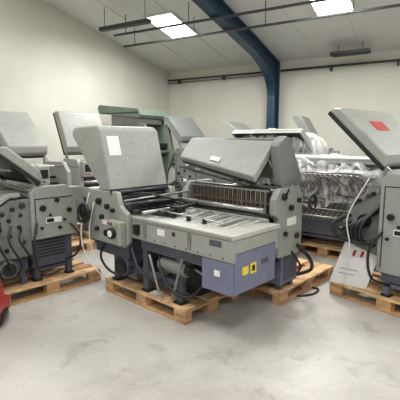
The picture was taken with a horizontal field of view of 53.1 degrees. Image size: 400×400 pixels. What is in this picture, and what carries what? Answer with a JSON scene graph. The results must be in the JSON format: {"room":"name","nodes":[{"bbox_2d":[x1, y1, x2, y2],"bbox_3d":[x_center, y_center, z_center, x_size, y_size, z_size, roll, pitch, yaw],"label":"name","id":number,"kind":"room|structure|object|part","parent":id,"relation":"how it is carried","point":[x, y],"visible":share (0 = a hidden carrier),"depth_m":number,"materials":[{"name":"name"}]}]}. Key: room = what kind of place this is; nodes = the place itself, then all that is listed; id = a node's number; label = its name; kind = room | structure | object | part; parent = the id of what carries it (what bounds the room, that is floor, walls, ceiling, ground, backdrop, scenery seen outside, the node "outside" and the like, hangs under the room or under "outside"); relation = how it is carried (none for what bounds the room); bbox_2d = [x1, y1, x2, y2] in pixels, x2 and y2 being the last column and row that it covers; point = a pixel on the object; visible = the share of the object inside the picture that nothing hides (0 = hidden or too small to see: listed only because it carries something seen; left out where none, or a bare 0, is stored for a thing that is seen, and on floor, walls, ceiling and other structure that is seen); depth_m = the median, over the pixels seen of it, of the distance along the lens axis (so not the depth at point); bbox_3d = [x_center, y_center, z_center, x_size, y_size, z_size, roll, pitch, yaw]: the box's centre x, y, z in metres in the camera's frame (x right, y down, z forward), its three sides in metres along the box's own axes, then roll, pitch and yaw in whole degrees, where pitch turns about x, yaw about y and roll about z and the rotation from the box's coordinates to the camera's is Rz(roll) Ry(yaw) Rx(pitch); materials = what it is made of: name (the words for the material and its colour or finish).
{"room":"machinery warehouse","nodes":[
{"label":"machinery warehouse","id":0,"kind":"room"},
{"bbox_2d":[0,0,169,183],"bbox_3d":[-5.487,-1.555,4.072,0.200,5.187,18.000,5,10,30],"label":"wall","id":1,"kind":"structure","parent":0,"point":[51,61],"depth_m":8.28,"materials":[{"name":"paint"}]},
{"bbox_2d":[0,196,399,399],"bbox_3d":[0.229,1.567,1.198,13.400,0.150,18.400,5,10,30],"label":"floor","id":2,"kind":"structure","parent":0,"point":[88,341],"depth_m":3.21,"materials":[{"name":"concrete"}]},
{"bbox_2d":[0,280,9,325],"bbox_3d":[-2.353,0.568,3.473,1.189,1.161,0.400,-1,9,-10],"label":"truck","id":3,"kind":"object","parent":2,"relation":"on","point":[4,299],"visible":1,"depth_m":3.65,"materials":[{"name":"red paint"}]},
{"bbox_2d":[1,258,100,305],"bbox_3d":[-1.924,0.907,4.661,0.900,0.144,1.200,8,11,42],"label":"wooden pallet","id":4,"kind":"object","parent":2,"relation":"on","point":[50,283],"visible":0.53,"depth_m":4.43,"materials":[{"name":"brown wood"}]},
{"bbox_2d":[0,147,83,284],"bbox_3d":[-1.992,0.127,4.475,1.068,1.453,1.109,8,11,42],"label":"machine","id":5,"kind":"object","parent":4,"relation":"on","point":[38,220],"visible":1,"depth_m":4.21,"materials":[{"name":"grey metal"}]},
{"bbox_3d":[-2.142,-0.397,4.314,0.950,0.370,0.453,8,11,42],"label":"hood lid","id":6,"kind":"part","parent":5,"relation":"part of","materials":[{"name":"grey paint"}]},
{"bbox_2d":[71,235,94,254],"bbox_3d":[-2.295,0.723,5.904,0.800,0.144,1.200,6,10,36],"label":"wooden pallet","id":7,"kind":"object","parent":2,"relation":"on","point":[75,240],"visible":0.24,"depth_m":6.07,"materials":[{"name":"brown wood"}]},
{"bbox_2d":[0,111,71,185],"bbox_3d":[-2.532,-0.327,5.856,1.342,1.948,0.738,6,10,36],"label":"machine","id":8,"kind":"object","parent":7,"relation":"on","point":[18,133],"visible":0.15,"depth_m":5.87,"materials":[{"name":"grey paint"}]},
{"bbox_3d":[-2.753,-0.995,5.986,0.648,0.665,0.620,6,10,36],"label":"hood lid","id":9,"kind":"part","parent":8,"relation":"part of","materials":[{"name":"grey paint"}]},
{"bbox_2d":[71,224,96,244],"bbox_3d":[-1.584,0.578,6.889,0.800,0.144,1.520,-8,12,-43],"label":"wooden pallet","id":10,"kind":"object","parent":2,"relation":"on","point":[86,233],"visible":0.07,"depth_m":6.80,"materials":[{"name":"brown wood"}]},
{"bbox_2d":[53,111,101,230],"bbox_3d":[-1.774,-0.513,6.848,0.919,2.026,1.959,-8,12,-43],"label":"machine","id":11,"kind":"object","parent":10,"relation":"on","point":[65,121],"visible":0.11,"depth_m":6.91,"materials":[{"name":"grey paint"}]},
{"bbox_3d":[-2.124,-1.212,7.190,0.800,0.743,0.453,-8,12,-43],"label":"hood lid","id":12,"kind":"part","parent":11,"relation":"part of","materials":[{"name":"grey paint"}]},
{"bbox_2d":[98,105,174,183],"bbox_3d":[-1.389,-0.868,8.892,1.399,2.420,1.075,5,10,32],"label":"machine","id":13,"kind":"object","parent":2,"relation":"on","point":[120,116],"visible":0.24,"depth_m":8.60,"materials":[{"name":"paint"}]},
{"bbox_2d":[98,105,168,124],"bbox_3d":[-1.460,-1.870,8.830,1.189,0.420,1.006,5,10,32],"label":"tray","id":14,"kind":"object","parent":13,"relation":"on","point":[119,115],"depth_m":8.44,"materials":[{"name":"paint"}]},
{"bbox_3d":[-1.311,-0.668,8.905,1.250,2.020,0.880,5,10,32],"label":"frame","id":15,"kind":"part","parent":13,"relation":"part of","materials":[{"name":"paint"}]},
{"bbox_2d":[105,276,238,324],"bbox_3d":[-0.323,0.958,4.317,1.250,0.144,0.800,8,11,42],"label":"wooden pallet","id":16,"kind":"object","parent":2,"relation":"on","point":[208,302],"visible":0.54,"depth_m":3.94,"materials":[{"name":"brown wood"}]},
{"bbox_2d":[73,125,317,305],"bbox_3d":[-0.131,0.041,4.322,2.271,1.664,1.636,8,11,42],"label":"machine","id":17,"kind":"object","parent":16,"relation":"on","point":[231,240],"visible":1,"depth_m":3.98,"materials":[{"name":"grey paint"}]},
{"bbox_2d":[73,125,167,194],"bbox_3d":[-0.893,-0.469,4.546,1.065,0.720,1.067,0,8,0],"label":"hood","id":18,"kind":"object","parent":17,"relation":"attached to","point":[124,160],"depth_m":4.29,"materials":[{"name":"metal"}]},
{"bbox_3d":[-0.070,0.293,3.870,1.500,0.210,0.660,8,11,42],"label":"register table frame","id":19,"kind":"part","parent":17,"relation":"part of","materials":[{"name":"grey paint"}]},
{"bbox_3d":[0.213,-0.440,4.173,1.120,0.415,0.368,8,11,42],"label":"cross station lid","id":20,"kind":"part","parent":17,"relation":"part of","materials":[{"name":"grey paint"}]},
{"bbox_3d":[0.621,-0.423,4.173,0.760,0.477,0.495,8,11,42],"label":"cross station lid","id":21,"kind":"part","parent":17,"relation":"part of","materials":[{"name":"grey paint"}]},
{"bbox_2d":[192,0,279,128],"bbox_3d":[-0.343,-1.858,6.261,0.200,5.147,8.970,5,10,30],"label":"frame","id":22,"kind":"object","parent":2,"relation":"on","point":[269,65],"visible":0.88,"depth_m":8.78,"materials":[{"name":"blue paint"}]},
{"bbox_2d":[243,258,332,305],"bbox_3d":[0.929,0.896,4.731,0.800,0.144,1.200,8,11,42],"label":"wooden pallet","id":23,"kind":"object","parent":2,"relation":"on","point":[305,282],"visible":0.46,"depth_m":4.39,"materials":[{"name":"brown wood"}]},
{"bbox_2d":[299,236,312,250],"bbox_3d":[0.942,0.632,6.525,1.620,0.144,0.800,7,11,39],"label":"wooden pallet","id":24,"kind":"object","parent":2,"relation":"on","point":[303,238],"visible":0.08,"depth_m":6.18,"materials":[{"name":"brown wood"}]},
{"bbox_2d":[185,137,312,236],"bbox_3d":[0.741,-0.230,6.497,2.055,1.569,1.116,7,11,39],"label":"machine","id":25,"kind":"object","parent":24,"relation":"on","point":[261,181],"visible":0.06,"depth_m":6.51,"materials":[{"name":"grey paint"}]},
{"bbox_3d":[0.357,-0.922,6.792,0.444,0.286,1.000,7,11,39],"label":"hood lid","id":26,"kind":"part","parent":25,"relation":"part of","materials":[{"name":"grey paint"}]},
{"bbox_2d":[297,276,318,296],"bbox_3d":[1.264,0.954,4.754,0.490,0.022,0.988,0,8,0],"label":"power cable","id":27,"kind":"object","parent":2,"relation":"on","point":[317,291],"visible":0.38,"depth_m":4.32,"materials":[{"name":"black plastic"}]},
{"bbox_2d":[298,235,344,259],"bbox_3d":[2.013,0.701,6.055,1.200,0.144,0.800,7,11,39],"label":"wooden pallet","id":28,"kind":"object","parent":2,"relation":"on","point":[324,246],"visible":0.26,"depth_m":5.88,"materials":[{"name":"brown wood"}]},
{"bbox_2d":[284,154,382,241],"bbox_3d":[1.956,-0.013,5.855,1.590,1.328,1.273,7,11,39],"label":"machine","id":29,"kind":"object","parent":28,"relation":"on","point":[340,186],"visible":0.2,"depth_m":5.58,"materials":[{"name":"blue paint"}]},
{"bbox_3d":[1.822,-0.548,5.640,1.400,0.168,0.389,7,11,39],"label":"hood lid","id":30,"kind":"part","parent":29,"relation":"part of","materials":[{"name":"grey paint"}]},
{"bbox_2d":[329,271,399,317],"bbox_3d":[2.127,0.981,4.160,0.880,0.144,1.200,-7,11,-38],"label":"wooden pallet","id":31,"kind":"object","parent":2,"relation":"on","point":[384,304],"visible":0.42,"depth_m":4.07,"materials":[{"name":"brown wood"}]},
{"bbox_2d":[328,108,399,297],"bbox_3d":[2.039,-0.007,4.057,1.096,1.840,1.214,-7,11,-38],"label":"machine","id":32,"kind":"object","parent":31,"relation":"on","point":[373,219],"visible":1,"depth_m":3.90,"materials":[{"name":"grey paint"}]},
{"bbox_2d":[330,241,376,288],"bbox_3d":[1.627,0.644,4.157,0.529,0.520,0.075,7,11,39],"label":"sign board","id":33,"kind":"object","parent":32,"relation":"attached to","point":[357,276],"visible":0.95,"depth_m":4.17,"materials":[{"name":"grey paint"}]},
{"bbox_3d":[1.922,-0.666,4.199,0.980,0.576,0.632,-7,11,-38],"label":"hood lid","id":34,"kind":"part","parent":32,"relation":"part of","materials":[{"name":"grey paint"}]},
{"bbox_3d":[1.445,0.517,7.301,1.200,0.144,0.800,7,11,39],"label":"wooden pallet","id":35,"kind":"object","parent":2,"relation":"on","visible":0},
{"bbox_2d":[232,127,326,199],"bbox_3d":[1.428,-0.409,7.095,1.461,1.749,1.342,7,11,39],"label":"machine","id":36,"kind":"object","parent":35,"relation":"on","point":[301,143],"visible":0.07,"depth_m":6.60,"materials":[{"name":"blue paint"}]},
{"bbox_3d":[1.232,-1.011,6.819,1.300,0.373,0.506,7,11,39],"label":"hood lid","id":37,"kind":"part","parent":36,"relation":"part of","materials":[{"name":"grey paint"}]},
{"bbox_3d":[0.162,0.269,8.981,1.200,0.144,0.800,6,10,35],"label":"wooden pallet","id":38,"kind":"object","parent":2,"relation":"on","visible":0},
{"bbox_2d":[163,116,204,197],"bbox_3d":[-0.046,-0.827,8.901,1.555,2.048,1.016,6,10,35],"label":"machine","id":39,"kind":"object","parent":38,"relation":"on","point":[183,129],"visible":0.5,"depth_m":8.74,"materials":[{"name":"paint"}]},
{"bbox_3d":[-0.336,-1.600,9.058,0.489,0.564,0.900,6,10,35],"label":"hood lid","id":40,"kind":"part","parent":39,"relation":"part of","materials":[{"name":"grey paint"}]},
{"bbox_3d":[1.545,0.259,9.049,1.200,0.144,0.800,5,10,30],"label":"wooden pallet","id":41,"kind":"object","parent":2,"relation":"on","visible":0},
{"bbox_2d":[221,121,251,133],"bbox_3d":[1.325,-0.778,8.961,1.564,1.934,1.016,5,10,30],"label":"machine","id":42,"kind":"object","parent":41,"relation":"on","point":[230,127],"visible":0.02,"depth_m":8.84,"materials":[{"name":"blue paint"}]},
{"bbox_3d":[2.695,0.365,8.332,1.200,0.144,0.800,4,9,25],"label":"wooden pallet","id":43,"kind":"object","parent":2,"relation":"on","visible":0},
{"bbox_2d":[293,115,355,201],"bbox_3d":[2.475,-0.713,8.216,1.555,2.022,1.016,4,9,25],"label":"machine","id":44,"kind":"object","parent":43,"relation":"on","point":[302,122],"visible":0.08,"depth_m":7.89,"materials":[{"name":"paint"}]},
{"bbox_3d":[2.220,-1.473,8.284,0.358,0.539,0.900,4,9,25],"label":"hood lid","id":45,"kind":"part","parent":44,"relation":"part of","materials":[{"name":"grey paint"}]},
{"bbox_3d":[3.803,0.458,7.702,1.200,0.144,0.800,6,10,35],"label":"wooden pallet","id":46,"kind":"object","parent":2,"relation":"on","visible":0},
{"bbox_2d":[354,155,399,183],"bbox_3d":[3.594,-0.620,7.624,1.555,2.012,1.016,6,10,35],"label":"machine","id":47,"kind":"object","parent":46,"relation":"on","point":[395,170],"visible":0.03,"depth_m":7.42,"materials":[{"name":"blue paint"}]},
{"bbox_2d":[44,0,399,72],"bbox_3d":[0.229,-2.935,0.533,13.400,1.822,18.400,5,10,30],"label":"ceiling","id":48,"kind":"structure","parent":0,"point":[376,30],"depth_m":8.27,"materials":[{"name":"white paint"}]},
{"bbox_2d":[99,0,150,31],"bbox_3d":[-1.446,-3.526,7.621,1.200,0.451,0.120,5,10,30],"label":"ceiling lamp","id":49,"kind":"object","parent":48,"relation":"hanging from","point":[145,21],"depth_m":7.60,"materials":[{"name":"grey metal"}]},
{"bbox_2d":[142,10,200,40],"bbox_3d":[-0.572,-3.652,8.405,0.700,0.258,1.150,5,10,30],"label":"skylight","id":50,"kind":"structure","parent":48,"relation":"attached to","point":[164,18],"depth_m":8.29,"materials":[{"name":"white glass"}]},
{"bbox_2d":[114,0,329,36],"bbox_3d":[3.382,-3.141,5.315,11.900,0.378,0.062,5,10,30],"label":"cable tray","id":51,"kind":"object","parent":48,"relation":"attached to","point":[310,1],"visible":0.88,"depth_m":7.02,"materials":[{"name":"grey metal"}]},
{"bbox_2d":[123,0,399,47],"bbox_3d":[3.561,-3.123,5.832,12.100,0.378,0.062,5,10,30],"label":"cable tray","id":52,"kind":"object","parent":48,"relation":"attached to","point":[393,5],"visible":0.93,"depth_m":7.14,"materials":[{"name":"grey metal"}]},
{"bbox_2d":[307,0,356,18],"bbox_3d":[2.217,-3.417,6.813,0.700,0.258,1.150,5,10,30],"label":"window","id":53,"kind":"structure","parent":48,"relation":"attached to","point":[332,6],"depth_m":7.04,"materials":[{"name":"white glass"}]},
{"bbox_2d":[330,45,370,56],"bbox_3d":[3.204,-3.218,8.530,0.800,0.244,0.250,5,10,30],"label":"ceiling lamp","id":54,"kind":"object","parent":48,"relation":"hanging from","point":[362,51],"depth_m":8.46,"materials":[{"name":"grey metal"}]},
{"bbox_2d":[169,49,399,201],"bbox_3d":[4.779,-1.464,8.716,13.400,3.650,0.200,5,10,30],"label":"wall","id":55,"kind":"structure","parent":0,"point":[312,94],"depth_m":9.78,"materials":[{"name":"paint"}]},
{"bbox_2d":[168,59,399,83],"bbox_3d":[4.671,-2.925,8.362,12.850,0.125,0.146,5,10,30],"label":"pipe","id":56,"kind":"object","parent":55,"relation":"attached to","point":[392,60],"visible":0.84,"depth_m":9.80,"materials":[{"name":"black metal"}]}
]}

